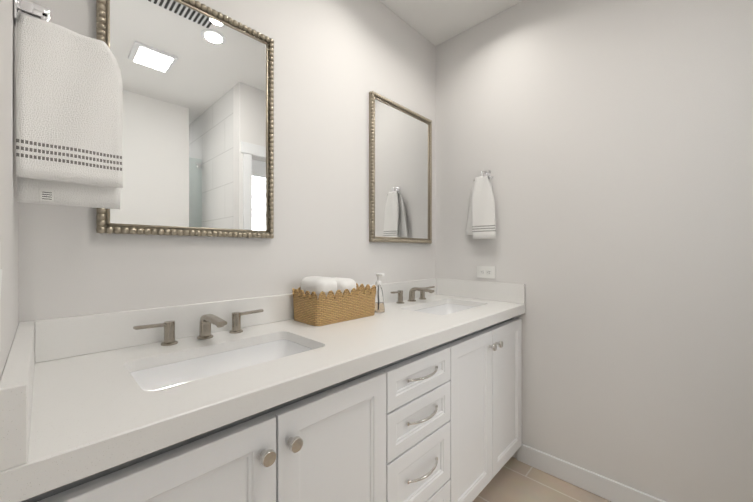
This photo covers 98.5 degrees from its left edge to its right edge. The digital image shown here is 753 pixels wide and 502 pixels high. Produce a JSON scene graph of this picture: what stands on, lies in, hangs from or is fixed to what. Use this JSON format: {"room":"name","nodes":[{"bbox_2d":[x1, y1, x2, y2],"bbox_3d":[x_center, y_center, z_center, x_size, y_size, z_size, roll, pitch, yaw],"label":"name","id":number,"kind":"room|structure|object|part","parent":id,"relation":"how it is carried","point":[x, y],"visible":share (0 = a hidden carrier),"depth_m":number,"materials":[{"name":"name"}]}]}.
{"room":"bathroom","nodes":[
{"label":"bathroom","id":0,"kind":"room"},
{"bbox_2d":[0,0,18,379],"bbox_3d":[0.195,-0.112,-0.334,3.300,2.626,0.120,0,0,44],"label":"wall","id":1,"kind":"structure","parent":0,"point":[9,256],"depth_m":0.60,"materials":[{"name":"paint"}]},
{"bbox_2d":[0,269,1,299],"bbox_3d":[-0.362,0.048,0.302,0.009,0.120,0.120,0,0,-42],"label":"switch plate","id":2,"kind":"object","parent":1,"relation":"attached to","point":[0,281],"visible":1,"depth_m":0.33,"materials":[{"name":"white plastic"}]},
{"bbox_2d":[0,321,35,469],"bbox_3d":[-0.719,0.244,0.658,0.602,0.112,0.028,0,0,44],"label":"backsplash","id":3,"kind":"structure","parent":1,"relation":"attached to","point":[18,379],"depth_m":0.46,"materials":[{"name":"white stone"}]},
{"bbox_2d":[13,0,122,208],"bbox_3d":[-0.721,-0.336,0.768,0.048,0.455,0.185,0,0,44],"label":"towel","id":4,"kind":"object","parent":1,"relation":"attached to","point":[69,100],"visible":1,"depth_m":0.75,"materials":[{"name":"white fabric"}]},
{"bbox_2d":[19,0,435,321],"bbox_3d":[-0.682,-0.113,1.194,0.152,2.626,3.651,0,0,44],"label":"wall","id":5,"kind":"structure","parent":0,"point":[336,62],"depth_m":1.29,"materials":[{"name":"paint"}]},
{"bbox_3d":[-0.631,-0.469,1.160,0.030,0.835,0.567,0,0,44],"label":"mirror","id":6,"kind":"part","parent":5,"relation":"part of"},
{"bbox_2d":[32,278,435,361],"bbox_3d":[-0.250,0.244,1.560,0.019,0.112,1.919,0,0,44],"label":"backsplash","id":7,"kind":"structure","parent":5,"relation":"attached to","point":[66,337],"depth_m":1.01,"materials":[{"name":"white stone"}]},
{"bbox_3d":[0.168,-0.464,1.983,0.030,0.831,0.574,0,0,44],"label":"mirror","id":8,"kind":"part","parent":5,"relation":"part of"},
{"bbox_2d":[379,0,522,45],"bbox_3d":[0.755,-1.476,0.264,3.570,0.100,4.320,0,0,44],"label":"ceiling","id":9,"kind":"structure","parent":0,"point":[436,22],"depth_m":1.95,"materials":[{"name":"paint"}]},
{"bbox_2d":[473,457,610,501],"bbox_3d":[0.755,1.250,0.266,3.570,0.100,4.320,0,0,44],"label":"floor","id":10,"kind":"structure","parent":0,"point":[514,480],"depth_m":1.64,"materials":[{"name":"tile"}]},
{"bbox_2d":[36,314,521,501],"bbox_3d":[-0.044,0.792,1.340,0.619,0.816,1.947,0,0,44],"label":"bathroom vanity","id":11,"kind":"object","parent":10,"relation":"on","point":[412,392],"depth_m":0.98,"materials":[{"name":"paint"}]},
{"bbox_2d":[0,294,524,501],"bbox_3d":[-0.051,0.326,1.347,0.602,0.052,1.948,0,0,44],"label":"countertop","id":12,"kind":"structure","parent":11,"relation":"on","point":[91,416],"depth_m":0.74,"materials":[{"name":"white stone"}]},
{"bbox_2d":[132,306,263,345],"bbox_3d":[-0.549,0.258,1.079,0.176,0.085,0.408,0,0,44],"label":"faucet","id":13,"kind":"object","parent":12,"relation":"on","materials":[{"name":"silver metal"}]},
{"bbox_2d":[132,338,311,389],"bbox_3d":[-0.417,0.380,0.952,0.322,0.100,0.535,0,0,44],"label":"sink","id":14,"kind":"object","parent":12,"relation":"in","point":[168,373],"depth_m":1.03,"materials":[{"name":"white ceramic"}]},
{"bbox_2d":[292,276,375,325],"bbox_3d":[-0.184,0.205,1.466,0.203,0.188,0.352,0,0,44],"label":"basket","id":15,"kind":"object","parent":12,"relation":"on","point":[320,301],"visible":1,"depth_m":1.36,"materials":[{"name":"wicker"}]},
{"bbox_2d":[375,273,384,312],"bbox_3d":[0.010,0.204,1.590,0.066,0.190,0.063,0,0,44],"label":"soap dispenser","id":16,"kind":"object","parent":12,"relation":"on","point":[379,304],"visible":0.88,"depth_m":1.57,"materials":[{"name":"clear glass"}]},
{"bbox_2d":[388,286,435,305],"bbox_3d":[0.256,0.257,1.897,0.176,0.085,0.408,0,0,44],"label":"faucet","id":17,"kind":"object","parent":12,"relation":"on","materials":[{"name":"silver metal"}]},
{"bbox_2d":[424,302,467,313],"bbox_3d":[0.382,0.380,1.775,0.322,0.100,0.535,0,0,44],"label":"sink","id":18,"kind":"object","parent":12,"relation":"in","point":[445,307],"depth_m":1.98,"materials":[{"name":"white ceramic"}]},
{"bbox_2d":[436,0,752,501],"bbox_3d":[1.031,-0.113,1.741,1.610,2.626,0.120,0,0,44],"label":"wall","id":19,"kind":"structure","parent":0,"point":[608,144],"depth_m":1.54,"materials":[{"name":"paint"}]},
{"bbox_2d":[436,278,524,301],"bbox_3d":[0.628,0.243,2.032,0.583,0.112,0.019,0,0,44],"label":"backsplash","id":20,"kind":"structure","parent":19,"relation":"attached to","point":[494,291],"depth_m":2.00,"materials":[{"name":"white stone"}]},
{"bbox_2d":[466,170,495,238],"bbox_3d":[0.640,-0.281,1.982,0.214,0.420,0.077,0,0,44],"label":"towel","id":21,"kind":"object","parent":19,"relation":"attached to","point":[481,218],"visible":1,"depth_m":1.95,"materials":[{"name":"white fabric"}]},
{"bbox_2d":[477,266,494,278],"bbox_3d":[0.674,0.130,1.997,0.120,0.074,0.008,0,0,44],"label":"outlet","id":22,"kind":"object","parent":19,"relation":"attached to","point":[485,271],"visible":1,"depth_m":1.99,"materials":[{"name":"white plastic"}]},
{"bbox_2d":[517,444,665,501],"bbox_3d":[1.136,1.149,1.546,0.915,0.102,0.013,0,0,44],"label":"baseboard","id":23,"kind":"structure","parent":19,"relation":"attached to","point":[594,483],"depth_m":1.63,"materials":[{"name":"paint"}]}
]}

